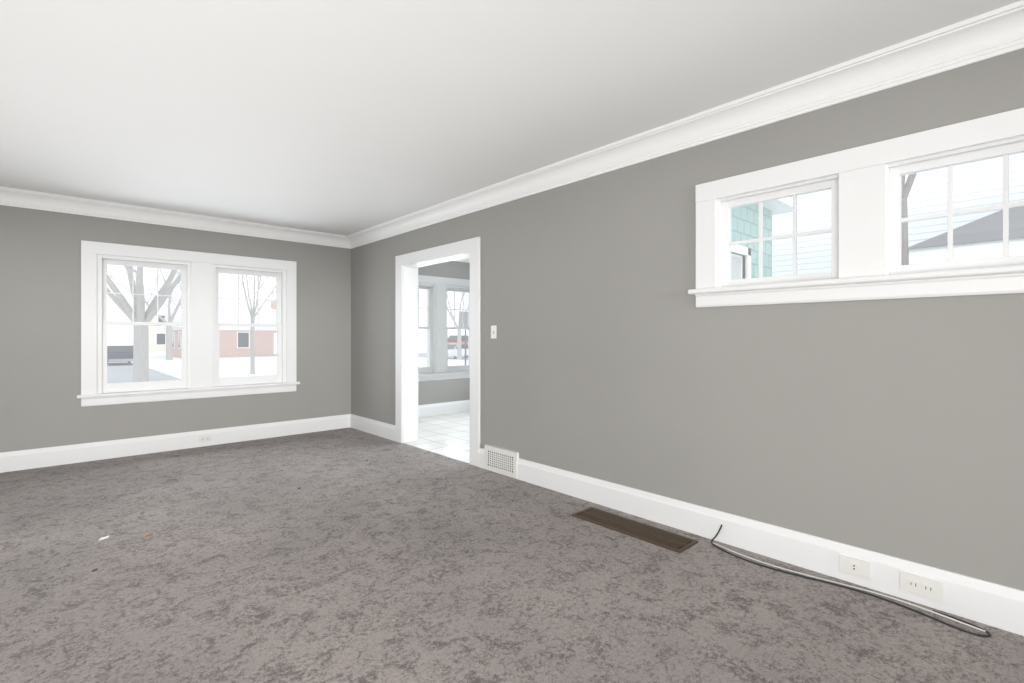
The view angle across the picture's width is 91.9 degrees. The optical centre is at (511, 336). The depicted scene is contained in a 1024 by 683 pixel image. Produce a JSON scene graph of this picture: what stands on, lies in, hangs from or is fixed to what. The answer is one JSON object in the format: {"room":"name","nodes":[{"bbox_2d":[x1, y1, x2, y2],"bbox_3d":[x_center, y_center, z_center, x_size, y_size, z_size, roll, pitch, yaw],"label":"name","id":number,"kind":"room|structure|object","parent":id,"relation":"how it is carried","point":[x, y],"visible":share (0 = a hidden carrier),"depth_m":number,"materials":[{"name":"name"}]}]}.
{"room":"empty living room","nodes":[
{"label":"empty living room","id":0,"kind":"room"},
{"bbox_2d":[0,205,350,452],"bbox_3d":[-3.946,-0.076,5.098,5.030,2.560,0.250,0,0,-43],"label":"wall","id":1,"kind":"structure","parent":0,"point":[40,324],"depth_m":4.83,"materials":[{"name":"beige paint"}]},
{"bbox_2d":[0,186,343,247],"bbox_3d":[-3.787,-1.236,4.992,4.320,0.140,0.120,0,0,-43],"label":"crown molding","id":2,"kind":"structure","parent":1,"relation":"attached to","point":[14,197],"depth_m":5.11,"materials":[{"name":"white paint"}]},
{"bbox_2d":[0,414,347,472],"bbox_3d":[-3.817,1.117,5.032,4.570,0.175,0.020,0,0,-43],"label":"baseboard","id":3,"kind":"structure","parent":1,"relation":"attached to","point":[76,453],"depth_m":5.12,"materials":[{"name":"white paint"}]},
{"bbox_2d":[199,435,211,442],"bbox_3d":[-3.362,1.124,5.431,0.116,0.070,0.009,0,0,-43],"label":"outlet","id":4,"kind":"object","parent":3,"relation":"attached to","point":[207,438],"visible":1,"depth_m":5.43,"materials":[{"name":"white plastic"}]},
{"bbox_2d":[77,240,299,406],"bbox_3d":[-3.489,-0.123,5.524,2.060,1.595,0.380,0,0,-43],"label":"window","id":5,"kind":"structure","parent":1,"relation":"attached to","point":[200,323],"depth_m":5.36,"materials":[{"name":"white paint"}]},
{"bbox_2d":[405,411,469,462],"bbox_3d":[0.237,1.329,6.178,2.950,0.250,4.520,0,0,-43],"label":"floor","id":6,"kind":"structure","parent":0,"point":[448,435],"depth_m":6.02,"materials":[{"name":"white tile"}]},
{"bbox_2d":[418,400,469,416],"bbox_3d":[-1.154,1.117,7.616,2.490,0.175,0.020,0,0,-43],"label":"baseboard","id":7,"kind":"structure","parent":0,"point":[442,408],"depth_m":7.67,"materials":[{"name":"white paint"}]},
{"bbox_2d":[418,261,469,404],"bbox_3d":[-1.142,-0.021,7.811,2.770,2.450,0.250,0,0,-43],"label":"wall","id":8,"kind":"structure","parent":0,"point":[439,391],"depth_m":7.74,"materials":[{"name":"beige paint"}]},
{"bbox_2d":[418,275,469,381],"bbox_3d":[-1.197,-0.123,7.767,1.810,1.595,0.380,0,0,-43],"label":"window","id":9,"kind":"structure","parent":8,"relation":"in","point":[438,367],"depth_m":7.66,"materials":[{"name":"white paint"}]},
{"bbox_2d":[454,258,469,262],"bbox_3d":[0.303,-1.296,6.239,2.770,0.200,4.520,0,0,-43],"label":"ceiling","id":10,"kind":"structure","parent":0,"point":[466,260],"depth_m":7.79,"materials":[{"name":"white paint"}]},
{"bbox_2d":[0,0,1020,235],"bbox_3d":[-1.289,-1.406,2.208,5.030,0.200,8.100,0,0,-43],"label":"ceiling","id":11,"kind":"structure","parent":0,"point":[344,117],"depth_m":2.56,"materials":[{"name":"white paint"}]},
{"bbox_2d":[0,427,1023,682],"bbox_3d":[-1.355,1.329,2.147,4.850,0.250,8.100,0,0,-43],"label":"floor","id":12,"kind":"structure","parent":0,"point":[346,555],"depth_m":2.34,"materials":[{"name":"grey carpet"}]},
{"bbox_2d":[92,460,367,571],"bbox_3d":[-2.088,1.202,3.807,3.119,0.004,1.796,0,0,-43],"label":"debris","id":13,"kind":"object","parent":12,"relation":"on","point":[102,538],"visible":1,"depth_m":2.96,"materials":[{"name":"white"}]},
{"bbox_2d":[571,507,697,552],"bbox_3d":[0.745,1.200,3.110,0.215,0.009,0.785,0,0,-43],"label":"floor vent","id":14,"kind":"object","parent":12,"relation":"in","point":[674,542],"visible":1,"depth_m":3.06,"materials":[{"name":"brown metal"}]},
{"bbox_2d":[713,542,985,631],"bbox_3d":[1.544,1.200,2.443,0.067,0.006,1.152,0,0,-43],"label":"cable","id":15,"kind":"object","parent":12,"relation":"on","point":[856,588],"visible":1,"depth_m":2.35,"materials":[{"name":"white plastic"}]},
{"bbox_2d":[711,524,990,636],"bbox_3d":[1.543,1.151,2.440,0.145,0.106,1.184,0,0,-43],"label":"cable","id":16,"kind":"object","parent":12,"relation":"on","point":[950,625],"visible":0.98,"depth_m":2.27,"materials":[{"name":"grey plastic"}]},
{"bbox_2d":[351,48,1023,590],"bbox_3d":[0.581,-0.076,3.757,0.180,2.560,7.850,0,0,-43],"label":"wall","id":17,"kind":"structure","parent":0,"point":[615,354],"depth_m":2.82,"materials":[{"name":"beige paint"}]},
{"bbox_2d":[348,414,394,440],"bbox_3d":[-1.726,1.117,6.119,0.020,0.175,1.170,0,0,-43],"label":"baseboard","id":18,"kind":"structure","parent":17,"relation":"attached to","point":[385,430],"depth_m":6.09,"materials":[{"name":"white paint"}]},
{"bbox_2d":[395,237,479,466],"bbox_3d":[-0.741,0.141,5.195,0.222,2.125,1.527,0,0,-43],"label":"door frame","id":19,"kind":"structure","parent":17,"relation":"attached to","point":[407,265],"depth_m":5.59,"materials":[{"name":"white paint"}]},
{"bbox_2d":[491,325,496,338],"bbox_3d":[-0.168,-0.040,4.425,0.018,0.116,0.072,0,0,-43],"label":"switch plate","id":20,"kind":"object","parent":17,"relation":"attached to","point":[493,332],"visible":1,"depth_m":4.42,"materials":[{"name":"white plastic"}]},
{"bbox_2d":[484,445,518,478],"bbox_3d":[-0.095,1.091,4.336,0.031,0.218,0.424,0,0,-43],"label":"air vent","id":21,"kind":"object","parent":17,"relation":"in","point":[502,461],"visible":1,"depth_m":4.32,"materials":[{"name":"white plastic"}]},
{"bbox_2d":[344,0,1023,248],"bbox_3d":[0.386,-1.236,3.748,0.120,0.140,7.600,0,0,-43],"label":"crown molding","id":22,"kind":"structure","parent":17,"relation":"attached to","point":[978,38],"depth_m":2.67,"materials":[{"name":"white paint"}]},
{"bbox_2d":[479,448,1023,635],"bbox_3d":[1.348,1.117,2.774,0.020,0.175,4.865,0,0,-43],"label":"baseboard","id":23,"kind":"structure","parent":17,"relation":"attached to","point":[999,606],"depth_m":2.61,"materials":[{"name":"white paint"}]},
{"bbox_2d":[839,554,869,579],"bbox_3d":[1.664,1.119,2.406,0.013,0.078,0.125,0,0,-43],"label":"jack wall plate","id":24,"kind":"object","parent":23,"relation":"attached to","point":[854,566],"visible":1,"depth_m":2.40,"materials":[{"name":"white plastic"}]},
{"bbox_2d":[900,571,942,601],"bbox_3d":[1.835,1.119,2.220,0.013,0.082,0.150,0,0,-43],"label":"outlet","id":25,"kind":"object","parent":23,"relation":"attached to","point":[922,586],"visible":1,"depth_m":2.22,"materials":[{"name":"white plastic"}]},
{"bbox_2d":[688,108,1023,307],"bbox_3d":[1.772,-0.548,2.468,0.310,0.744,1.746,0,0,-43],"label":"window","id":26,"kind":"structure","parent":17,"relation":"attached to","point":[863,183],"depth_m":2.37,"materials":[{"name":"white paint"}]},
{"bbox_2d":[757,196,800,215],"bbox_3d":[0.395,-1.771,6.323,3.020,0.750,5.020,0,0,-43],"label":"roof","id":27,"kind":"structure","parent":0,"point":[778,205],"depth_m":5.32,"materials":[{"name":"white"}]},
{"bbox_3d":[1.748,-0.021,4.667,2.770,2.450,0.250,0,0,-43],"label":"wall","id":28,"kind":"structure","parent":0,"visible":0},
{"bbox_2d":[731,245,750,279],"bbox_3d":[1.998,-0.123,4.890,1.000,1.595,0.380,0,0,-43],"label":"window","id":29,"kind":"structure","parent":28,"relation":"in","point":[739,269],"depth_m":5.04,"materials":[{"name":"white paint"}]},
{"label":"outside","id":30,"kind":"structure","parent":0,"visible":0},
{"bbox_2d":[107,340,467,378],"bbox_3d":[-49.514,2.354,58.121,320.000,0.500,380.000,0,0,-43],"label":"snow","id":31,"kind":"object","parent":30,"point":[224,363],"depth_m":38.57,"materials":[{"name":"white snow"}]},
{"bbox_2d":[107,264,180,359],"bbox_3d":[-31.530,-3.771,43.603,10.285,11.750,8.767,0,0,-43],"label":"tree","id":32,"kind":"object","parent":31,"relation":"on","point":[170,333],"depth_m":44.04,"materials":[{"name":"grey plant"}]},
{"bbox_2d":[107,266,180,381],"bbox_3d":[-11.148,-4.608,14.844,11.249,13.423,11.007,0,0,-43],"label":"tree","id":33,"kind":"object","parent":31,"relation":"on","point":[141,319],"depth_m":14.90,"materials":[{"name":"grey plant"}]},
{"bbox_2d":[144,293,231,351],"bbox_3d":[-49.846,-2.546,75.474,11.800,9.300,10.800,0,0,-43],"label":"house","id":34,"kind":"structure","parent":31,"relation":"on","point":[162,331],"depth_m":69.36,"materials":[{"name":"white"}]},
{"bbox_2d":[149,268,236,300],"bbox_3d":[-20.674,-3.128,32.192,5.517,10.464,5.143,0,0,-43],"label":"tree","id":35,"kind":"object","parent":31,"relation":"on","point":[179,273],"depth_m":30.98,"materials":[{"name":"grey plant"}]},
{"bbox_2d":[161,301,276,357],"bbox_3d":[-29.792,-1.046,55.875,14.800,6.300,10.800,0,0,-43],"label":"brick house","id":36,"kind":"structure","parent":31,"relation":"on","point":[243,339],"depth_m":51.59,"materials":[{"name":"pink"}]},
{"bbox_2d":[239,275,275,373],"bbox_3d":[-14.507,-3.672,27.829,6.137,11.551,5.748,0,0,-43],"label":"tree","id":37,"kind":"object","parent":31,"relation":"on","point":[252,343],"depth_m":27.72,"materials":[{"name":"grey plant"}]},
{"bbox_2d":[107,353,467,382],"bbox_3d":[-87.751,2.096,99.717,320.000,0.015,227.000,0,0,-43],"label":"asphalt","id":38,"kind":"object","parent":31,"relation":"on","point":[121,371],"depth_m":27.95,"materials":[{"name":"grey asphalt"}]},
{"bbox_2d":[107,346,132,364],"bbox_3d":[-29.822,1.390,37.511,1.956,1.412,4.633,0,0,-43],"label":"car","id":39,"kind":"object","parent":38,"relation":"on","point":[117,357],"depth_m":36.10,"materials":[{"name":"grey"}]},
{"bbox_2d":[448,335,467,343],"bbox_3d":[-7.114,0.963,70.066,2.200,2.267,6.080,0,0,37],"label":"car","id":40,"kind":"object","parent":38,"relation":"on","point":[451,337],"depth_m":68.71,"materials":[{"name":"red"}]},
{"bbox_2d":[448,344,467,358],"bbox_3d":[-4.927,1.390,48.035,1.800,1.412,4.580,0,0,42],"label":"car","id":41,"kind":"object","parent":38,"relation":"on","point":[451,350],"depth_m":46.80,"materials":[{"name":"white metal"}]},
{"bbox_2d":[447,292,467,359],"bbox_3d":[-4.502,-3.167,45.191,7.102,10.541,9.198,0,0,-43],"label":"tree","id":42,"kind":"object","parent":31,"relation":"on","point":[458,339],"depth_m":44.77,"materials":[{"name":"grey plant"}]},
{"bbox_2d":[459,311,467,363],"bbox_3d":[-1.865,0.554,19.880,0.600,3.100,0.070,0,0,-43],"label":"sign post","id":43,"kind":"object","parent":31,"relation":"on","point":[460,318],"depth_m":19.84,"materials":[{"name":"grey metal"}]},
{"bbox_2d":[772,153,1023,275],"bbox_3d":[9.987,-2.696,8.906,11.800,9.600,19.800,0,0,-43],"label":"sky","id":44,"kind":"structure","parent":31,"relation":"on","point":[805,218],"depth_m":7.35,"materials":[{"name":"white"}]},
{"bbox_2d":[902,173,916,264],"bbox_3d":[4.150,-1.597,5.533,2.156,7.402,3.088,0,0,-43],"label":"tree","id":45,"kind":"object","parent":31,"relation":"on","point":[912,178],"depth_m":5.34,"materials":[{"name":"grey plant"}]},
{"bbox_3d":[1.231,-0.021,7.091,0.250,2.450,4.520,0,0,-43],"label":"wall","id":46,"kind":"structure","parent":0,"visible":0},
{"bbox_2d":[731,204,771,278],"bbox_3d":[1.839,0.329,4.560,2.760,3.550,0.030,0,0,-43],"label":"wall","id":47,"kind":"structure","parent":46,"relation":"attached to","point":[755,218],"depth_m":5.14,"materials":[{"name":"teal"}]}
]}

